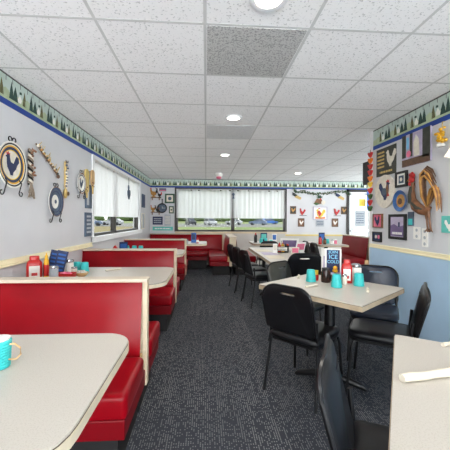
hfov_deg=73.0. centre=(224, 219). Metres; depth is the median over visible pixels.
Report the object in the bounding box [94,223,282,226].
road
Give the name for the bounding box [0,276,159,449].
bench
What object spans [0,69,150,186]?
trim
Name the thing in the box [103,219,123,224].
car
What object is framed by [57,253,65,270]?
print
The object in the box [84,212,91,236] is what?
wall sign
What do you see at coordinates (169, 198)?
picture
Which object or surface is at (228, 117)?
recessed light
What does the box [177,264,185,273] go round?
seat cushion
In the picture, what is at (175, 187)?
trim
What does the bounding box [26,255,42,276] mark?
ketchup bottle
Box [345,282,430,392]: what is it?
dining chair
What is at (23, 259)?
trim
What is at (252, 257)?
seat cushion
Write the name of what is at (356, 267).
jar
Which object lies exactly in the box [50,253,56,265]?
print
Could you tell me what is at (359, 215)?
notice
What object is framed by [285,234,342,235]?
trim
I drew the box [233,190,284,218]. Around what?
curtain
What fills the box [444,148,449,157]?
wall lamp
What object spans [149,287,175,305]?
seat cushion
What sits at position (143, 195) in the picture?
wall sign
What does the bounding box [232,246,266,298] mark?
dining chair
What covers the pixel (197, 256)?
bench
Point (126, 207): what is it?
curtain
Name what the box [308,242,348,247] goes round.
dining table
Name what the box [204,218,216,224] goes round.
car
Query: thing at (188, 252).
seat cushion
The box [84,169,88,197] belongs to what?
wooden paddle
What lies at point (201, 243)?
table
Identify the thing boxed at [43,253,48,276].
squeeze bottle
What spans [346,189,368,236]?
door
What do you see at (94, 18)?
ceiling grid
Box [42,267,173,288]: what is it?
table
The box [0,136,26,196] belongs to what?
wall plate
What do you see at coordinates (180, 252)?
table
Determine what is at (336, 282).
tumbler
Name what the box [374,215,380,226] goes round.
picture
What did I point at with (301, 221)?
picture
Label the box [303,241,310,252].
dining chair
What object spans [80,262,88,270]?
tumbler
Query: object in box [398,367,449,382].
roll
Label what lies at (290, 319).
dining chair
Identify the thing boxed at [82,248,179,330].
bench
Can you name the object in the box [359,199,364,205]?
notice
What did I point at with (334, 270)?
rubber duck
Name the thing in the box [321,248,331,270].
menu card
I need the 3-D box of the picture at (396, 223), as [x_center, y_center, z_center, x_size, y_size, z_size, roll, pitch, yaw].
[1.852,0.081,3.266,0.016,0.214,0.234,0,0,-4]
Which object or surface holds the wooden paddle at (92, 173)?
attached to the wall at (26, 228)
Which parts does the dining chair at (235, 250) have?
backrest, seat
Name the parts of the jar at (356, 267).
lid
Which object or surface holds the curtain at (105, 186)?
hanging from the window at (113, 233)
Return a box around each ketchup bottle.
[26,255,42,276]
[341,259,351,282]
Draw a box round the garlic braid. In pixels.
[27,148,36,198]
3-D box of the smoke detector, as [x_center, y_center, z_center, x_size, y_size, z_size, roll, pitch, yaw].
[-0.147,-1.035,7.304,0.170,0.138,0.170,0,0,-4]
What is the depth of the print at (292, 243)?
4.98 m
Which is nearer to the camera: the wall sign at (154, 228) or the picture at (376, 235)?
the picture at (376, 235)
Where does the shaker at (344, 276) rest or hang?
on the dining table at (351, 297)
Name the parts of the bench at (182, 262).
backrest, seat, post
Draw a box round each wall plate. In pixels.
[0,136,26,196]
[49,183,63,222]
[77,170,85,198]
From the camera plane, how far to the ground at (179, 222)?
52.99 m
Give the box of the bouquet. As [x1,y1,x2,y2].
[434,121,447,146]
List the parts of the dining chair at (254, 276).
leg, frame, backrest, leg, seat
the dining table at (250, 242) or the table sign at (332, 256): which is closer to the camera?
the table sign at (332, 256)
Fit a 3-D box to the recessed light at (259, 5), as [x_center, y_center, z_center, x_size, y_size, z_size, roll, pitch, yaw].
[0.218,-1.096,1.516,0.196,0.012,0.196,0,0,-4]
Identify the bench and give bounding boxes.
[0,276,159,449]
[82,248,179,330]
[124,239,187,290]
[150,233,223,267]
[208,234,255,274]
[341,234,368,264]
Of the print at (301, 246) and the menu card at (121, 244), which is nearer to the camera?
the menu card at (121, 244)
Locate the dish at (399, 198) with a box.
[393,190,405,210]
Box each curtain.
[94,160,116,216]
[117,172,138,216]
[176,189,232,217]
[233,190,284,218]
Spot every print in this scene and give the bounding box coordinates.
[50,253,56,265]
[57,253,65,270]
[283,240,296,246]
[292,248,297,252]
[297,244,304,249]
[399,175,403,183]
[402,125,431,167]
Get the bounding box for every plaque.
[290,206,295,213]
[341,207,346,213]
[375,175,395,207]
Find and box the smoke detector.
[215,173,221,178]
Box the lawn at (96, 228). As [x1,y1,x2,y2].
[94,226,179,232]
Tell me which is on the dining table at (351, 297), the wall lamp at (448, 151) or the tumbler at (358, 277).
the tumbler at (358, 277)
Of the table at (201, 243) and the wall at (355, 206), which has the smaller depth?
the table at (201, 243)
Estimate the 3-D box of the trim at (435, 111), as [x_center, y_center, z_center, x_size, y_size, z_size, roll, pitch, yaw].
[2.046,-0.970,0.347,0.004,0.240,6.840,0,0,-4]
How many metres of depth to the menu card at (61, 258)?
2.66 m
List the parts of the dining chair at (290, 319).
leg, backrest, frame, leg, seat, seat frame, leg, leg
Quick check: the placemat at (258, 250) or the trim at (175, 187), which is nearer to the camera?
the placemat at (258, 250)
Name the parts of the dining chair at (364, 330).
leg, leg, seat frame, seat, leg, leg, backrest, frame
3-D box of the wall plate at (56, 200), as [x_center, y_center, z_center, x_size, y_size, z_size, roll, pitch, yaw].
[-1.693,-0.164,3.041,0.052,0.398,0.300,0,0,-4]
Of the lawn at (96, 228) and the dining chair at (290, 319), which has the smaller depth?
the dining chair at (290, 319)
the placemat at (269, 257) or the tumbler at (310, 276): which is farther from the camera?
the placemat at (269, 257)
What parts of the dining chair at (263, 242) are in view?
backrest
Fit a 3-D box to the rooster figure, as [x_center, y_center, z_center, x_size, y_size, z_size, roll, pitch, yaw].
[2.674,-0.491,8.613,0.340,0.195,0.034,0,0,-4]
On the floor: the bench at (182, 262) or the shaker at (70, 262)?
the bench at (182, 262)
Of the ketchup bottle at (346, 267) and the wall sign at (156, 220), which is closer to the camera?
the ketchup bottle at (346, 267)
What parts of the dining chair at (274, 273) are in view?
frame, backrest, seat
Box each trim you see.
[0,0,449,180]
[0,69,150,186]
[0,242,92,268]
[150,179,369,189]
[175,187,286,231]
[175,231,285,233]
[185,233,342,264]
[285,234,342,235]
[369,131,372,264]
[369,243,449,260]
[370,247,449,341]
[373,91,449,149]
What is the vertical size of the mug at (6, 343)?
0.104 m
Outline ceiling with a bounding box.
[0,0,449,180]
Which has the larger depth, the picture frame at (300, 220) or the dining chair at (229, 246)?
the picture frame at (300, 220)
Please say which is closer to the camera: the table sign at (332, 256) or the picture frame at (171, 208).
the table sign at (332, 256)
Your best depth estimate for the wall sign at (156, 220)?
8.34 m
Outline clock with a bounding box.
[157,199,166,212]
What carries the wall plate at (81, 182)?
attached to the wall at (26, 228)
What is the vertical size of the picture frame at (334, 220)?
0.240 m
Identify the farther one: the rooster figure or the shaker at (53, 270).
the rooster figure
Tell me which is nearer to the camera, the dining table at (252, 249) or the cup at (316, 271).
the cup at (316, 271)
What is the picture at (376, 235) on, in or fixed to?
attached to the picture frame at (376, 236)
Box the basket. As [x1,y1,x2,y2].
[58,271,76,276]
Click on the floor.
(204, 391)
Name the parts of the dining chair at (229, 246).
backrest, seat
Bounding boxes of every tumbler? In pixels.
[74,261,80,271]
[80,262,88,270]
[306,269,315,281]
[331,274,341,287]
[353,272,364,286]
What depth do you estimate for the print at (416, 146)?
2.95 m
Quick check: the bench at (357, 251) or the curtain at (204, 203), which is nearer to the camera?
the bench at (357, 251)
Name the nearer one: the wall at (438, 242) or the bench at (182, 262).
the wall at (438, 242)
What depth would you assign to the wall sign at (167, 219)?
8.36 m
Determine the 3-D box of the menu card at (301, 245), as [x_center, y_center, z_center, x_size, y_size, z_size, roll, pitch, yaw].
[1.142,0.432,4.643,0.176,0.169,0.081,0,0,-24]
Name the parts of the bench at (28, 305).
backrest, seat, divider panel, post, seat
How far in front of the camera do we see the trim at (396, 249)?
3.01 m
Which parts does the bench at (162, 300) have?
backrest, seat, post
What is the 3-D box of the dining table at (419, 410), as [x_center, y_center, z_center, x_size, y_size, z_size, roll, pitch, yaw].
[0.836,0.888,0.741,0.760,0.746,1.000,0,0,30]
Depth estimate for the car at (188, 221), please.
70.77 m
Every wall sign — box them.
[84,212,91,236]
[85,185,91,208]
[142,194,144,207]
[153,217,162,224]
[153,227,172,230]
[164,214,170,225]
[316,220,323,226]
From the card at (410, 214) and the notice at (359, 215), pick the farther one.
the notice at (359, 215)
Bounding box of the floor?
[126,264,392,449]
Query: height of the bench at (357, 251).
0.895 m
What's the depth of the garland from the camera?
8.59 m
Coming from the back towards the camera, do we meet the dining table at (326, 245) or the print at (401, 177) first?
the dining table at (326, 245)
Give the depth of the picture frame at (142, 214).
7.31 m
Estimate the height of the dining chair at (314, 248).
0.809 m
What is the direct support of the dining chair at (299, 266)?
on the floor
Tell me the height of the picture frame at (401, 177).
0.165 m
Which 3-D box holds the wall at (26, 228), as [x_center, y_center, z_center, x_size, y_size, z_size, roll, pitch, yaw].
[-1.765,0.101,2.591,0.140,2.436,11.790,0,0,-4]
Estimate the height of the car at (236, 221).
1.450 m
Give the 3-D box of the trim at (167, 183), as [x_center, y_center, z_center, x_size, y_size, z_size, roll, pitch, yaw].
[1.515,-0.973,8.558,7.126,0.240,0.004,0,0,-4]
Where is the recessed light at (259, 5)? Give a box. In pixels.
[249,0,287,11]
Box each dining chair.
[227,244,260,290]
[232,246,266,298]
[239,249,267,308]
[256,241,277,265]
[262,283,343,413]
[267,260,323,355]
[288,253,321,320]
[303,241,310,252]
[310,242,319,254]
[316,333,388,449]
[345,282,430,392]
[346,264,398,360]
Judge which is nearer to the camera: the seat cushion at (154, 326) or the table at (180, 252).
the seat cushion at (154, 326)
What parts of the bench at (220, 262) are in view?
seat, backrest, post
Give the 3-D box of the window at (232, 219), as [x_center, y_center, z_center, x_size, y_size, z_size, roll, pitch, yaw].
[0.172,-0.244,8.542,3.060,1.180,0.070,0,0,-4]
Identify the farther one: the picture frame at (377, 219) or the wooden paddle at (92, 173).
the wooden paddle at (92, 173)
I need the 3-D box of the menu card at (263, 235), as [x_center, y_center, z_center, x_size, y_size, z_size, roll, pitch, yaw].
[0.875,0.409,6.862,0.150,0.211,0.053,0,0,-4]
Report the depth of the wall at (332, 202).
8.61 m
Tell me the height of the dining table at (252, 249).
0.746 m
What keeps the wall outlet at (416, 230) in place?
attached to the wall at (438, 242)
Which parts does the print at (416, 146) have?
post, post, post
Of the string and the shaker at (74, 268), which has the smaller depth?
the shaker at (74, 268)
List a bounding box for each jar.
[321,267,330,282]
[351,263,360,281]
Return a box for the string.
[367,150,372,210]
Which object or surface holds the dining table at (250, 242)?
on the floor
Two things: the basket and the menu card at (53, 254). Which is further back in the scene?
the menu card at (53, 254)
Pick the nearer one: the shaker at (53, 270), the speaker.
the shaker at (53, 270)
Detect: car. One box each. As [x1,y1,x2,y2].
[94,219,102,225]
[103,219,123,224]
[185,218,196,224]
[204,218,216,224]
[225,219,242,224]
[249,219,266,224]
[263,219,277,223]
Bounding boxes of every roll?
[305,284,317,287]
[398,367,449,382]
[441,341,449,346]
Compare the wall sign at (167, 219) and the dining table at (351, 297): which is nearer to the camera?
the dining table at (351, 297)
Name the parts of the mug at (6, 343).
lid, handle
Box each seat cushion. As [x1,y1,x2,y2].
[88,357,143,420]
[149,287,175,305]
[149,321,159,356]
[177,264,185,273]
[177,277,179,289]
[186,250,207,255]
[208,250,227,261]
[246,250,255,261]
[341,253,364,264]
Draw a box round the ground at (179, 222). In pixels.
[103,219,282,229]
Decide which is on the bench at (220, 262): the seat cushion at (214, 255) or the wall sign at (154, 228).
the seat cushion at (214, 255)
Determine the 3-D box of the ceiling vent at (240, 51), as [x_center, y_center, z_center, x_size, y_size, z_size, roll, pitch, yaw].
[0.172,-1.105,2.046,0.584,0.006,0.584,0,0,-4]
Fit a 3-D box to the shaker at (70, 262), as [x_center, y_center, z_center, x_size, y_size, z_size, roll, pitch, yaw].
[-1.389,0.428,2.719,0.070,0.145,0.069,0,0,-4]
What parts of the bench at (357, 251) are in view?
divider panel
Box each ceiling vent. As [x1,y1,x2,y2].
[207,25,307,76]
[207,125,255,138]
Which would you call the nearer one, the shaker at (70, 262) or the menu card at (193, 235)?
the shaker at (70, 262)
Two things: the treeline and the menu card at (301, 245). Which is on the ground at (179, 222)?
the treeline
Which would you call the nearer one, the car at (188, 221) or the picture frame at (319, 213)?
the picture frame at (319, 213)
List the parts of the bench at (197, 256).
backrest, seat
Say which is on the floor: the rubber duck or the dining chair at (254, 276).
the dining chair at (254, 276)
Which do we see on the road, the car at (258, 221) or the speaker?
the car at (258, 221)
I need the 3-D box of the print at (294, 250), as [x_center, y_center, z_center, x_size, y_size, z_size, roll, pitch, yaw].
[1.012,0.449,4.379,0.087,0.064,0.001,0,0,2]
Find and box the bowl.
[76,270,88,276]
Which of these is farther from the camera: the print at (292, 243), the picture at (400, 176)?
the print at (292, 243)
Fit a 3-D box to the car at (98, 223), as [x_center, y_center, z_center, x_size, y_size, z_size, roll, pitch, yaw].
[-26.708,0.572,60.459,4.500,1.450,1.820,0,0,-14]
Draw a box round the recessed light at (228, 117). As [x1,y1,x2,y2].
[225,115,241,120]
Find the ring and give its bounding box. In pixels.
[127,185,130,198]
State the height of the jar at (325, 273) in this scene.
0.117 m
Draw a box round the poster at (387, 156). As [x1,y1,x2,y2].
[376,143,396,176]
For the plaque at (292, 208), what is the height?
0.220 m
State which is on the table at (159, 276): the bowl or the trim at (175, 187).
the bowl
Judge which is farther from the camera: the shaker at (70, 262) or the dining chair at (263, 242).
the dining chair at (263, 242)
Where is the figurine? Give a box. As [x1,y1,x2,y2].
[150,188,157,196]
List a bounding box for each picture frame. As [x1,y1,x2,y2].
[141,213,144,228]
[165,194,174,202]
[169,206,173,212]
[298,218,303,226]
[313,207,326,219]
[332,218,337,226]
[372,214,382,227]
[372,231,381,241]
[388,214,406,239]
[395,170,407,187]
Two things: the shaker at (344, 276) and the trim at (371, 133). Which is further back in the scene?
the trim at (371, 133)
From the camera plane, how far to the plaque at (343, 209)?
8.66 m
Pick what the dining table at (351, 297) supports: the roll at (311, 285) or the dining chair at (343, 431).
the roll at (311, 285)
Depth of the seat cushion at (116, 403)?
1.48 m
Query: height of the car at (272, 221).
1.750 m
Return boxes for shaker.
[49,265,58,276]
[65,259,73,271]
[71,266,77,275]
[342,274,346,284]
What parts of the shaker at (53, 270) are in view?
lid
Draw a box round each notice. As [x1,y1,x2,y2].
[355,211,364,225]
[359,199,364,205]
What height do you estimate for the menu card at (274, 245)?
0.141 m
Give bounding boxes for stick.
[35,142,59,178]
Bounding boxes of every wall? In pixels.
[0,75,149,276]
[150,178,362,233]
[351,192,367,236]
[372,95,449,254]
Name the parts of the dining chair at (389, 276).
leg, seat, backrest, frame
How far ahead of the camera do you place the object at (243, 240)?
8.53 m
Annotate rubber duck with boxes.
[332,266,337,272]
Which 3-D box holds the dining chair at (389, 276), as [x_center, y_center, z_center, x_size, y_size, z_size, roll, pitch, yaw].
[1.400,0.866,2.850,0.431,0.809,0.522,0,0,28]
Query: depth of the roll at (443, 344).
1.23 m
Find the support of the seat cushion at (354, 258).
on the bench at (357, 251)
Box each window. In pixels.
[91,154,141,241]
[176,189,284,231]
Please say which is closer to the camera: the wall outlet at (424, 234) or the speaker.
the wall outlet at (424, 234)
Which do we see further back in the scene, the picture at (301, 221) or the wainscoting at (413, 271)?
the picture at (301, 221)
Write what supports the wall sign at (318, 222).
attached to the wall at (332, 202)
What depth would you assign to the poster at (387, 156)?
3.46 m
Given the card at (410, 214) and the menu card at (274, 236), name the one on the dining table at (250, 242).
the menu card at (274, 236)
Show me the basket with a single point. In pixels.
(61, 274)
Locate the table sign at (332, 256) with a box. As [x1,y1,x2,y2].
[325,248,340,272]
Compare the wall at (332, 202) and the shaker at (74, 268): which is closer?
the shaker at (74, 268)
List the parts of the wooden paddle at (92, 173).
blade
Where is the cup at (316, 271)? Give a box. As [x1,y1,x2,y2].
[315,270,318,280]
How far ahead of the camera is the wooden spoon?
3.27 m
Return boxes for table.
[0,333,128,449]
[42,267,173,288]
[177,249,184,256]
[187,241,206,245]
[249,241,278,267]
[249,247,308,294]
[259,274,403,390]
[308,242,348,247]
[388,334,449,449]
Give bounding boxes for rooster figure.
[313,198,324,204]
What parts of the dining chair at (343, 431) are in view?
frame, backrest, leg, seat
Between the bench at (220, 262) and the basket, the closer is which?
the basket
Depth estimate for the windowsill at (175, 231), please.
8.44 m
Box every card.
[49,249,57,265]
[54,250,68,271]
[119,242,127,247]
[191,233,195,242]
[260,233,266,240]
[272,234,276,241]
[273,244,276,252]
[280,238,298,250]
[291,247,298,254]
[296,242,305,252]
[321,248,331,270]
[408,212,413,225]
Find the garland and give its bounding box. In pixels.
[293,188,348,195]
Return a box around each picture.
[166,195,172,201]
[299,219,303,225]
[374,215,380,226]
[374,233,379,240]
[390,217,402,236]
[397,173,404,184]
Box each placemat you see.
[255,249,271,251]
[261,252,278,254]
[266,256,285,258]
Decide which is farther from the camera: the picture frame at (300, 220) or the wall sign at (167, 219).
the picture frame at (300, 220)
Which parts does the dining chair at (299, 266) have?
frame, backrest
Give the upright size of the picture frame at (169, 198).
0.260 m
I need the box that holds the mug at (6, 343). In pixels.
[0,334,21,370]
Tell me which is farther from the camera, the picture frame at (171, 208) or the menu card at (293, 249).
the picture frame at (171, 208)
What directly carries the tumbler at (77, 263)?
on the table at (159, 276)
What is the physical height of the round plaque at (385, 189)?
0.380 m
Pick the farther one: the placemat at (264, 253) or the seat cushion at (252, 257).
the seat cushion at (252, 257)
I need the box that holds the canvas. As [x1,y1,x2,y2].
[441,216,449,232]
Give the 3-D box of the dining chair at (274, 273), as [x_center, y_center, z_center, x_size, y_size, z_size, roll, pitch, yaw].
[0.753,0.862,3.144,0.431,0.809,0.522,0,0,-42]
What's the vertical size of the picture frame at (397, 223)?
0.270 m
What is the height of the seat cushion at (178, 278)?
0.130 m
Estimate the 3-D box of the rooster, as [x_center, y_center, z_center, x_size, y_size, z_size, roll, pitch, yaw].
[1.835,-0.187,2.845,0.104,0.611,0.459,0,0,-4]
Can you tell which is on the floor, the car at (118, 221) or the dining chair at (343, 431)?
the dining chair at (343, 431)
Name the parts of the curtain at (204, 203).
rod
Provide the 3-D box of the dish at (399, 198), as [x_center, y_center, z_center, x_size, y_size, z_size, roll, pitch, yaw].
[1.848,-0.194,3.206,0.027,0.224,0.224,0,0,-4]
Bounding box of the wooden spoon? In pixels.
[64,160,69,198]
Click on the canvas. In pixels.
(445, 220)
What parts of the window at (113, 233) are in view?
frame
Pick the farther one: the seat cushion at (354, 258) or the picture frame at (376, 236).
the seat cushion at (354, 258)
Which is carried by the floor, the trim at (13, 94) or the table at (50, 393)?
the table at (50, 393)
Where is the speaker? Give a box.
[363,161,369,184]
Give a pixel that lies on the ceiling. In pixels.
(51, 43)
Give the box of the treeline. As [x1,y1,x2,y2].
[94,216,282,221]
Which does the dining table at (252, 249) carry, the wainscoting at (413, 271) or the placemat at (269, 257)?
the placemat at (269, 257)
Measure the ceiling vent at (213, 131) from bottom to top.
0.006 m
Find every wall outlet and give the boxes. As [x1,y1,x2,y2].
[413,227,420,239]
[422,228,427,246]
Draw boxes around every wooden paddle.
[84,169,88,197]
[89,170,94,193]
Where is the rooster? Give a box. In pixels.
[407,166,441,231]
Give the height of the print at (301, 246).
0.095 m

